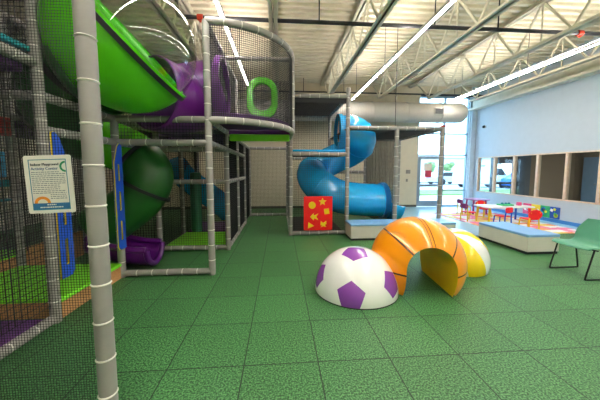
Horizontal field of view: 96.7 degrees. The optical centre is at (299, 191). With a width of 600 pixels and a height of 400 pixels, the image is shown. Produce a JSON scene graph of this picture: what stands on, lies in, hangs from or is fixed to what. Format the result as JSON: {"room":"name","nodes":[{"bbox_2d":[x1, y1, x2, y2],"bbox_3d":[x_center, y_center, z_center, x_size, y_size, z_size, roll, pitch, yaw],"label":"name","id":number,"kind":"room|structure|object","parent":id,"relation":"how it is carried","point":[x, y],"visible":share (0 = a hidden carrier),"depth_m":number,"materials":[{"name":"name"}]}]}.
{"room":"indoor playground","nodes":[
{"label":"indoor playground","id":0,"kind":"room"},
{"bbox_2d":[0,44,79,230],"bbox_3d":[-7.537,-1.181,2.807,0.200,5.250,15.300,0,5,-4],"label":"wall","id":1,"kind":"structure","parent":0,"point":[8,44],"depth_m":7.46,"materials":[{"name":"beige paint"}]},
{"bbox_2d":[0,208,599,399],"bbox_3d":[0.149,1.355,3.495,15.600,0.120,15.100,0,5,-4],"label":"floor","id":2,"kind":"structure","parent":0,"point":[259,327],"depth_m":2.59,"materials":[{"name":"green rubber"}]},
{"bbox_2d":[0,0,294,399],"bbox_3d":[-2.800,-0.708,5.128,5.415,3.722,7.641,0,5,-4],"label":"play structure","id":3,"kind":"object","parent":2,"relation":"on","point":[32,288],"visible":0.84,"depth_m":2.73,"materials":[{"name":"grey metal"}]},
{"bbox_2d":[23,155,75,213],"bbox_3d":[-1.386,-0.043,1.479,0.256,0.328,0.006,0,5,-4],"label":"notice sign","id":4,"kind":"object","parent":3,"relation":"attached to","point":[48,178],"visible":1,"depth_m":1.48,"materials":[{"name":"white paper"}]},
{"bbox_2d":[31,171,66,198],"bbox_3d":[-1.387,-0.038,1.477,0.178,0.153,0.001,0,5,-4],"label":"print","id":5,"kind":"object","parent":4,"relation":"on","point":[44,184],"depth_m":1.48,"materials":[{"name":"grey paper"}]},
{"bbox_2d":[49,131,74,279],"bbox_3d":[-2.479,0.144,2.789,0.030,1.518,0.176,0,5,-4],"label":"board","id":6,"kind":"object","parent":3,"relation":"attached to","point":[52,142],"visible":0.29,"depth_m":2.77,"materials":[{"name":"blue plastic"},{"name":"yellow plastic"}]},
{"bbox_2d":[113,143,126,249],"bbox_3d":[-2.553,0.063,3.773,0.030,1.518,0.176,0,5,-4],"label":"board","id":7,"kind":"object","parent":3,"relation":"attached to","point":[117,159],"visible":0.99,"depth_m":3.76,"materials":[{"name":"blue plastic"},{"name":"yellow plastic"}]},
{"bbox_2d":[11,0,230,265],"bbox_3d":[-2.447,-0.649,3.746,2.676,3.736,2.722,0,5,-4],"label":"slide","id":8,"kind":"object","parent":3,"relation":"attached to","point":[134,81],"visible":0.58,"depth_m":3.71,"materials":[{"name":"plastic"}]},
{"bbox_2d":[189,138,202,231],"bbox_3d":[-2.232,-0.143,5.707,0.230,2.000,0.230,0,5,-4],"label":"bag","id":9,"kind":"object","parent":3,"relation":"hanging from","point":[197,175],"visible":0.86,"depth_m":5.65,"materials":[{"name":"green plastic"}]},
{"bbox_2d":[169,157,224,219],"bbox_3d":[-2.550,-0.086,6.937,1.815,1.660,0.825,0,5,-4],"label":"slide","id":10,"kind":"object","parent":3,"relation":"attached to","point":[219,201],"visible":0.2,"depth_m":6.68,"materials":[{"name":"blue plastic"}]},
{"bbox_2d":[247,77,277,117],"bbox_3d":[-0.716,-1.777,5.081,0.580,0.780,0.120,0,5,-4],"label":"ring","id":11,"kind":"object","parent":3,"relation":"attached to","point":[251,108],"visible":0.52,"depth_m":5.03,"materials":[{"name":"plastic"}]},
{"bbox_2d":[315,246,398,309],"bbox_3d":[0.740,1.011,3.534,1.082,0.560,1.082,0,5,-4],"label":"dome","id":12,"kind":"object","parent":2,"relation":"on","point":[350,277],"visible":0.99,"depth_m":3.17,"materials":[{"name":"white plastic"}]},
{"bbox_2d":[286,87,445,235],"bbox_3d":[1.550,-0.805,7.637,3.842,3.500,2.460,0,5,-4],"label":"play structure","id":13,"kind":"object","parent":2,"relation":"on","point":[313,106],"visible":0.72,"depth_m":6.54,"materials":[{"name":"grey metal"}]},
{"bbox_2d":[304,196,332,230],"bbox_3d":[0.433,0.512,6.397,0.690,0.820,0.044,0,5,-4],"label":"board","id":14,"kind":"object","parent":13,"relation":"attached to","point":[317,209],"visible":1,"depth_m":6.38,"materials":[{"name":"red plastic"}]},
{"bbox_2d":[297,114,404,218],"bbox_3d":[1.276,-0.700,7.591,2.764,2.863,2.043,0,5,-4],"label":"slide","id":15,"kind":"object","parent":13,"relation":"attached to","point":[365,199],"visible":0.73,"depth_m":6.85,"materials":[{"name":"blue plastic"}]},
{"bbox_2d":[345,218,455,240],"bbox_3d":[2.334,0.872,6.290,2.460,0.380,0.530,0,5,-4],"label":"bench","id":16,"kind":"object","parent":2,"relation":"on","point":[355,230],"visible":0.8,"depth_m":5.99,"materials":[{"name":"blue plastic"}]},
{"bbox_2d":[345,218,455,225],"bbox_3d":[2.334,0.710,6.277,2.460,0.055,0.530,0,5,-4],"label":"cushion","id":17,"kind":"object","parent":16,"relation":"on","point":[370,222],"depth_m":6.11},
{"bbox_2d":[372,217,467,296],"bbox_3d":[1.632,0.809,3.752,1.270,0.925,1.139,0,5,2],"label":"arch","id":18,"kind":"object","parent":2,"relation":"on","point":[443,258],"visible":0.87,"depth_m":3.38,"materials":[{"name":"orange plastic"}]},
{"bbox_2d":[449,228,490,276],"bbox_3d":[2.547,0.911,4.373,0.960,0.620,0.959,0,5,-4],"label":"dome","id":19,"kind":"object","parent":2,"relation":"on","point":[477,253],"visible":0.43,"depth_m":3.98,"materials":[{"name":"yellow plastic"}]},
{"bbox_2d":[478,222,559,254],"bbox_3d":[4.506,0.929,5.603,0.650,0.380,1.250,0,5,-4],"label":"bench","id":20,"kind":"object","parent":2,"relation":"on","point":[523,239],"visible":1,"depth_m":5.22,"materials":[{"name":"blue vinyl"},{"name":"beige laminate"}]},
{"bbox_2d":[479,222,559,237],"bbox_3d":[4.506,0.767,5.590,0.650,0.055,1.250,0,5,-4],"label":"cushion","id":21,"kind":"object","parent":20,"relation":"on","point":[516,230],"depth_m":5.39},
{"bbox_2d":[549,218,599,280],"bbox_3d":[4.311,0.837,4.056,0.550,0.823,0.571,0,5,-4],"label":"chair","id":22,"kind":"object","parent":2,"relation":"on","point":[586,237],"visible":1,"depth_m":4.14,"materials":[{"name":"green plastic"}]},
{"bbox_2d":[0,0,599,86],"bbox_3d":[2.733,-3.749,3.373,20.400,0.084,14.915,0,5,-4],"label":"ceiling","id":23,"kind":"structure","parent":0,"point":[137,16],"depth_m":6.74,"materials":[{"name":"beige metal"}]},
{"bbox_2d":[213,0,225,17],"bbox_3d":[-1.213,-2.687,3.929,0.072,0.232,0.810,0,5,-4],"label":"strip light","id":24,"kind":"object","parent":23,"relation":"hanging from","point":[219,8],"depth_m":4.03,"materials":[{"name":"white plastic"}]},
{"bbox_2d":[224,27,239,55],"bbox_3d":[-1.296,-2.843,5.032,0.072,0.359,1.628,0,5,-4],"label":"strip light","id":25,"kind":"object","parent":23,"relation":"hanging from","point":[231,40],"depth_m":5.04,"materials":[{"name":"white plastic"}]},
{"bbox_2d":[237,60,247,81],"bbox_3d":[-1.398,-2.895,6.397,0.072,0.226,1.744,0,5,-4],"label":"strip light","id":26,"kind":"object","parent":23,"relation":"hanging from","point":[239,62],"depth_m":6.33,"materials":[{"name":"white plastic"}]},
{"bbox_2d":[231,88,467,122],"bbox_3d":[1.754,-3.416,9.797,9.000,1.655,0.775,0,5,-4],"label":"air duct","id":27,"kind":"object","parent":23,"relation":"hanging from","point":[371,111],"visible":0.66,"depth_m":9.70,"materials":[{"name":"white metal"}]},
{"bbox_2d":[434,108,443,113],"bbox_3d":[5.070,-2.947,9.746,0.360,0.220,0.100,0,5,-4],"label":"vent grille","id":28,"kind":"object","parent":27,"relation":"attached to","point":[436,110],"depth_m":9.71,"materials":[{"name":"grey metal"}]},
{"bbox_2d":[239,78,481,96],"bbox_3d":[1.777,-3.990,10.116,11.100,0.564,0.090,0,5,-4],"label":"pipe","id":29,"kind":"object","parent":23,"relation":"hanging from","point":[444,95],"visible":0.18,"depth_m":10.22,"materials":[{"name":"black metal"}]},
{"bbox_2d":[174,0,599,37],"bbox_3d":[2.745,-3.483,5.149,10.016,0.750,0.110,0,5,-4],"label":"pipe","id":30,"kind":"object","parent":23,"relation":"hanging from","point":[199,17],"visible":0.93,"depth_m":5.07,"materials":[{"name":"black metal"}]},
{"bbox_2d":[395,35,397,122],"bbox_3d":[2.338,-2.780,6.465,0.014,2.370,0.014,0,5,-4],"label":"steel cable","id":31,"kind":"object","parent":23,"relation":"hanging from","point":[397,35],"visible":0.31,"depth_m":6.46,"materials":[{"name":"metal"}]},
{"bbox_2d":[351,0,455,99],"bbox_3d":[2.284,-3.154,2.727,0.072,1.006,13.000,0,5,-4],"label":"strip light","id":32,"kind":"object","parent":23,"relation":"hanging from","point":[448,3],"visible":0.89,"depth_m":5.17,"materials":[{"name":"white plastic"}]},
{"bbox_2d":[449,33,599,101],"bbox_3d":[5.890,-3.180,3.046,0.072,1.006,13.100,0,5,-4],"label":"strip light","id":33,"kind":"object","parent":23,"relation":"hanging from","point":[597,42],"visible":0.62,"depth_m":6.44,"materials":[{"name":"white plastic"}]},
{"bbox_2d":[104,82,575,206],"bbox_3d":[2.170,-1.869,11.077,20.400,5.250,0.200,0,5,-4],"label":"wall","id":34,"kind":"structure","parent":0,"point":[409,147],"depth_m":10.95,"materials":[{"name":"beige paint"}]},
{"bbox_2d":[116,17,155,54],"bbox_3d":[-3.967,-3.220,2.906,0.150,0.896,14.900,0,5,-4],"label":"joist","id":35,"kind":"object","parent":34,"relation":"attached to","point":[149,50],"visible":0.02,"depth_m":7.17,"materials":[{"name":"beige paint"}]},
{"bbox_2d":[146,0,220,65],"bbox_3d":[-2.162,-3.231,3.041,0.150,0.896,14.900,0,5,-4],"label":"joist","id":36,"kind":"object","parent":34,"relation":"attached to","point":[155,5],"visible":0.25,"depth_m":5.33,"materials":[{"name":"beige paint"}]},
{"bbox_2d":[267,0,278,95],"bbox_3d":[-0.357,-3.242,3.175,0.150,0.896,14.900,0,5,-4],"label":"joist","id":37,"kind":"object","parent":34,"relation":"attached to","point":[272,4],"visible":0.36,"depth_m":4.65,"materials":[{"name":"beige paint"}]},
{"bbox_2d":[231,91,420,96],"bbox_3d":[-0.130,-3.519,9.509,9.200,0.057,0.060,0,5,-4],"label":"conduit","id":38,"kind":"object","parent":37,"relation":"attached to","point":[231,91],"visible":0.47,"depth_m":9.67,"materials":[{"name":"metal"}]},
{"bbox_2d":[162,205,415,209],"bbox_3d":[-1.522,0.629,10.900,12.980,0.100,0.012,0,5,-4],"label":"baseboard","id":39,"kind":"structure","parent":34,"relation":"attached to","point":[254,207],"depth_m":10.91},
{"bbox_2d":[321,0,398,93],"bbox_3d":[1.448,-3.253,3.310,0.150,0.896,14.900,0,5,-4],"label":"joist","id":40,"kind":"object","parent":34,"relation":"attached to","point":[363,5],"visible":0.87,"depth_m":5.94,"materials":[{"name":"beige paint"}]},
{"bbox_2d":[144,46,560,60],"bbox_3d":[1.492,-3.753,7.247,12.100,0.034,0.036,0,5,-4],"label":"conduit","id":41,"kind":"object","parent":40,"relation":"attached to","point":[144,46],"visible":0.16,"depth_m":7.26,"materials":[{"name":"metal"}]},
{"bbox_2d":[416,96,469,206],"bbox_3d":[6.031,-1.677,11.363,2.240,4.620,0.100,0,5,-4],"label":"window","id":42,"kind":"structure","parent":34,"relation":"in","point":[437,97],"depth_m":11.33,"materials":[{"name":"silver metal"}]},
{"bbox_2d":[416,156,438,205],"bbox_3d":[5.520,-0.455,11.391,1.070,2.140,0.170,0,5,-4],"label":"door","id":43,"kind":"structure","parent":42,"relation":"attached to","point":[423,202],"depth_m":11.38,"materials":[{"name":"silver metal"}]},
{"bbox_2d":[424,163,431,177],"bbox_3d":[5.443,-0.915,11.369,0.360,0.600,0.006,0,5,-4],"label":"notice","id":44,"kind":"object","parent":43,"relation":"attached to","point":[427,166],"visible":1,"depth_m":11.37,"materials":[{"name":"white paper"}]},
{"bbox_2d":[367,0,519,98],"bbox_3d":[3.252,-3.264,3.445,0.150,0.896,14.900,0,5,-4],"label":"joist","id":45,"kind":"object","parent":34,"relation":"attached to","point":[507,4],"visible":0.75,"depth_m":5.76,"materials":[{"name":"beige paint"}]},
{"bbox_2d":[489,156,518,193],"bbox_3d":[8.903,-0.538,11.673,1.200,2.300,0.120,0,5,-4],"label":"door","id":46,"kind":"structure","parent":34,"relation":"in","point":[501,160],"depth_m":11.58,"materials":[{"name":"white metal"}]},
{"bbox_2d":[409,0,599,99],"bbox_3d":[5.057,-3.276,3.579,0.150,0.896,14.900,0,5,-4],"label":"joist","id":47,"kind":"object","parent":34,"relation":"attached to","point":[540,5],"visible":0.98,"depth_m":6.18,"materials":[{"name":"beige paint"}]},
{"bbox_2d":[454,20,599,100],"bbox_3d":[6.862,-3.287,3.714,0.150,0.896,14.900,0,5,-4],"label":"joist","id":48,"kind":"object","parent":34,"relation":"attached to","point":[591,56],"visible":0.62,"depth_m":7.30,"materials":[{"name":"beige paint"}]},
{"bbox_2d":[401,206,577,234],"bbox_3d":[5.447,0.835,8.982,4.210,0.008,4.900,0,5,-4],"label":"floor","id":49,"kind":"structure","parent":0,"point":[426,212],"depth_m":9.43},
{"bbox_2d":[434,212,576,233],"bbox_3d":[6.064,0.893,8.168,2.200,0.012,3.220,0,5,-4],"label":"play mat","id":50,"kind":"object","parent":49,"relation":"on","point":[534,224],"visible":0.43,"depth_m":8.09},
{"bbox_2d":[456,199,470,214],"bbox_3d":[5.761,0.517,9.381,0.352,0.532,0.310,0,5,-4],"label":"chair","id":51,"kind":"object","parent":50,"relation":"on","point":[460,201],"visible":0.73,"depth_m":9.36,"materials":[{"name":"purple plastic"}]},
{"bbox_2d":[460,203,476,221],"bbox_3d":[5.177,0.614,8.207,0.352,0.532,0.310,-1,5,-10],"label":"chair","id":52,"kind":"object","parent":50,"relation":"on","point":[462,205],"visible":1,"depth_m":8.17,"materials":[{"name":"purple plastic"}]},
{"bbox_2d":[463,198,489,213],"bbox_3d":[6.308,0.504,9.572,0.700,0.530,0.600,0,5,-4],"label":"table","id":53,"kind":"object","parent":50,"relation":"on","point":[467,199],"visible":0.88,"depth_m":9.37,"materials":[{"name":"plastic"}]},
{"bbox_2d":[475,200,491,217],"bbox_3d":[6.110,0.559,8.868,0.380,0.532,0.352,0,5,-4],"label":"chair","id":54,"kind":"object","parent":50,"relation":"on","point":[479,201],"visible":0.56,"depth_m":8.99,"materials":[{"name":"red plastic"}]},
{"bbox_2d":[493,207,512,222],"bbox_3d":[5.667,0.676,7.466,0.310,0.532,0.352,-2,5,-21],"label":"chair","id":55,"kind":"object","parent":50,"relation":"on","point":[510,209],"visible":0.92,"depth_m":7.33,"materials":[{"name":"red plastic"}]},
{"bbox_2d":[474,204,534,222],"bbox_3d":[6.167,0.650,8.115,1.500,0.481,0.700,0,5,-4],"label":"table","id":56,"kind":"object","parent":50,"relation":"on","point":[490,206],"visible":0.8,"depth_m":7.89,"materials":[{"name":"white laminate"}]},
{"bbox_2d":[496,202,513,205],"bbox_3d":[6.263,0.361,8.148,0.400,0.090,0.260,0,5,-4],"label":"tray","id":57,"kind":"object","parent":56,"relation":"on","point":[502,203],"visible":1,"depth_m":8.04,"materials":[{"name":"green plastic"}]},
{"bbox_2d":[518,210,541,229],"bbox_3d":[6.047,0.711,7.044,0.380,0.532,0.352,0,5,-4],"label":"chair","id":58,"kind":"object","parent":50,"relation":"on","point":[534,214],"visible":0.97,"depth_m":6.87,"materials":[{"name":"red plastic"}]},
{"bbox_2d":[472,36,599,223],"bbox_3d":[7.987,-1.311,4.064,0.150,5.100,15.100,0,5,-4],"label":"wall","id":59,"kind":"structure","parent":0,"point":[564,117],"depth_m":8.23,"materials":[{"name":"paint"}]},
{"bbox_2d":[464,87,477,206],"bbox_3d":[7.240,-1.870,11.397,0.240,5.000,0.320,0,5,-4],"label":"trim","id":60,"kind":"structure","parent":59,"relation":"attached to","point":[472,114],"depth_m":11.29,"materials":[{"name":"paint"}]},
{"bbox_2d":[476,156,494,192],"bbox_3d":[7.458,-0.693,10.696,0.105,1.410,0.860,0,5,-4],"label":"window","id":61,"kind":"structure","parent":59,"relation":"in","point":[479,158],"depth_m":11.06,"materials":[{"name":"brown wood"}]},
{"bbox_2d":[492,155,513,194],"bbox_3d":[7.522,-0.622,9.842,0.105,1.410,0.860,0,5,-4],"label":"window","id":62,"kind":"structure","parent":59,"relation":"in","point":[495,157],"depth_m":10.20,"materials":[{"name":"brown wood"}]},
{"bbox_2d":[512,154,537,197],"bbox_3d":[7.586,-0.551,8.987,0.105,1.410,0.860,0,5,-4],"label":"window","id":63,"kind":"structure","parent":59,"relation":"in","point":[515,156],"depth_m":9.34,"materials":[{"name":"brown wood"}]},
{"bbox_2d":[472,204,579,226],"bbox_3d":[7.913,1.184,4.165,0.012,0.110,14.900,0,5,-4],"label":"baseboard","id":64,"kind":"structure","parent":59,"relation":"attached to","point":[497,210],"depth_m":8.16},
{"bbox_2d":[523,203,531,213],"bbox_3d":[7.545,0.552,8.877,0.038,0.350,0.285,0,5,-4],"label":"panel","id":65,"kind":"object","parent":59,"relation":"attached to","point":[525,210],"visible":0.51,"depth_m":8.89,"materials":[{"name":"pink plastic"}]},
{"bbox_2d":[468,53,599,110],"bbox_3d":[7.770,-3.006,3.806,0.300,0.420,14.900,0,5,-4],"label":"trim","id":66,"kind":"structure","parent":59,"relation":"attached to","point":[590,68],"depth_m":8.11,"materials":[{"name":"beige paint"}]},
{"bbox_2d":[531,204,540,210],"bbox_3d":[7.567,0.577,8.579,0.038,0.350,0.285,0,5,-4],"label":"panel","id":67,"kind":"object","parent":59,"relation":"attached to","point":[537,207],"visible":0.47,"depth_m":8.54,"materials":[{"name":"yellow plastic"}]},
{"bbox_2d":[540,205,549,217],"bbox_3d":[7.590,0.601,8.281,0.038,0.350,0.285,0,5,-4],"label":"panel","id":68,"kind":"object","parent":59,"relation":"attached to","point":[545,210],"visible":0.85,"depth_m":8.25,"materials":[{"name":"green plastic"}]},
{"bbox_2d":[535,152,566,200],"bbox_3d":[7.651,-0.479,8.123,0.105,1.410,0.880,0,5,-4],"label":"window","id":69,"kind":"structure","parent":59,"relation":"in","point":[539,157],"depth_m":8.48,"materials":[{"name":"brown wood"}]},
{"bbox_2d":[549,207,559,219],"bbox_3d":[7.612,0.626,7.982,0.038,0.350,0.285,0,5,-4],"label":"panel","id":70,"kind":"object","parent":59,"relation":"attached to","point":[554,211],"visible":1,"depth_m":7.96,"materials":[{"name":"blue plastic"}]},
{"bbox_2d":[563,150,599,204],"bbox_3d":[7.715,-0.409,7.278,0.105,1.410,0.820,0,5,-4],"label":"window","id":71,"kind":"structure","parent":59,"relation":"in","point":[569,154],"depth_m":7.61,"materials":[{"name":"brown wood"}]},
{"bbox_2d":[597,174,599,204],"bbox_3d":[7.776,-0.341,6.463,0.105,1.410,0.820,0,5,-4],"label":"window","id":72,"kind":"structure","parent":59,"relation":"in","point":[598,195],"depth_m":6.88,"materials":[{"name":"brown wood"}]},
{"bbox_2d":[572,152,599,200],"bbox_3d":[12.537,-0.434,8.000,0.200,2.700,8.100,0,5,-4],"label":"wall","id":73,"kind":"structure","parent":0,"point":[580,157],"depth_m":11.62,"materials":[{"name":"paint"}]},
{"bbox_2d":[580,157,598,202],"bbox_3d":[12.117,-0.394,11.142,0.170,2.100,0.600,0,5,-4],"label":"door","id":74,"kind":"structure","parent":73,"relation":"in","point":[590,167],"depth_m":11.16,"materials":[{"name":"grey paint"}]},
{"label":"outside","id":75,"kind":"structure","parent":0,"visible":0},
{"bbox_2d":[420,174,509,198],"bbox_3d":[25.020,-3.815,67.524,120.000,0.180,108.900,0,5,-4],"label":"ground","id":76,"kind":"structure","parent":75,"point":[446,185],"depth_m":24.38,"materials":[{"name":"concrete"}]},
{"bbox_2d":[427,162,435,172],"bbox_3d":[29.453,-5.077,60.092,2.217,3.581,2.506,4,6,40],"label":"tree","id":77,"kind":"object","parent":76,"relation":"on","point":[433,163],"visible":0.37,"depth_m":59.57,"materials":[{"name":"green plant"}]},
{"bbox_2d":[426,172,452,184],"bbox_3d":[17.204,-1.641,31.344,4.484,1.480,2.000,-1,5,-16],"label":"car","id":78,"kind":"object","parent":76,"relation":"on","point":[447,176],"visible":0.52,"depth_m":30.40,"materials":[{"name":"silver metal"}]},
{"bbox_2d":[444,162,454,171],"bbox_3d":[35.407,-5.461,64.199,2.911,3.665,2.885,-2,5,-26],"label":"tree","id":79,"kind":"object","parent":76,"relation":"on","point":[447,166],"visible":0.88,"depth_m":63.40,"materials":[{"name":"green plant"}]},
{"bbox_2d":[420,157,501,174],"bbox_3d":[40.962,-8.481,88.661,46.000,5.620,12.500,0,5,-4],"label":"building","id":80,"kind":"structure","parent":76,"relation":"on","point":[459,161],"depth_m":83.21,"materials":[{"name":"white"}]},
{"bbox_2d":[453,167,506,187],"bbox_3d":[17.612,-1.446,25.857,4.893,1.999,2.000,0,5,-4],"label":"van","id":81,"kind":"object","parent":76,"relation":"on","point":[458,172],"visible":0.46,"depth_m":25.07,"materials":[{"name":"white paint"}]},
{"bbox_2d":[501,173,510,187],"bbox_3d":[20.678,-1.015,23.809,4.484,1.480,2.000,0,5,-4],"label":"car","id":82,"kind":"object","parent":76,"relation":"on","point":[507,178],"visible":0.2,"depth_m":24.09,"materials":[{"name":"blue paint"}]},
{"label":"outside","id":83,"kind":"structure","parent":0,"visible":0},
{"bbox_2d":[420,189,509,195],"bbox_3d":[28.497,-0.055,21.256,120.000,0.150,4.000,0,5,-4],"label":"lawn","id":84,"kind":"structure","parent":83,"point":[422,192],"depth_m":19.25,"materials":[{"name":"green plant"}]},
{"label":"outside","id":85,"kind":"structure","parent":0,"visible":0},
{"bbox_2d":[416,198,461,206],"bbox_3d":[28.960,0.462,15.095,120.000,0.140,3.400,0,5,-4],"label":"sidewalk","id":86,"kind":"structure","parent":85,"point":[444,201],"depth_m":13.44,"materials":[{"name":"concrete"}]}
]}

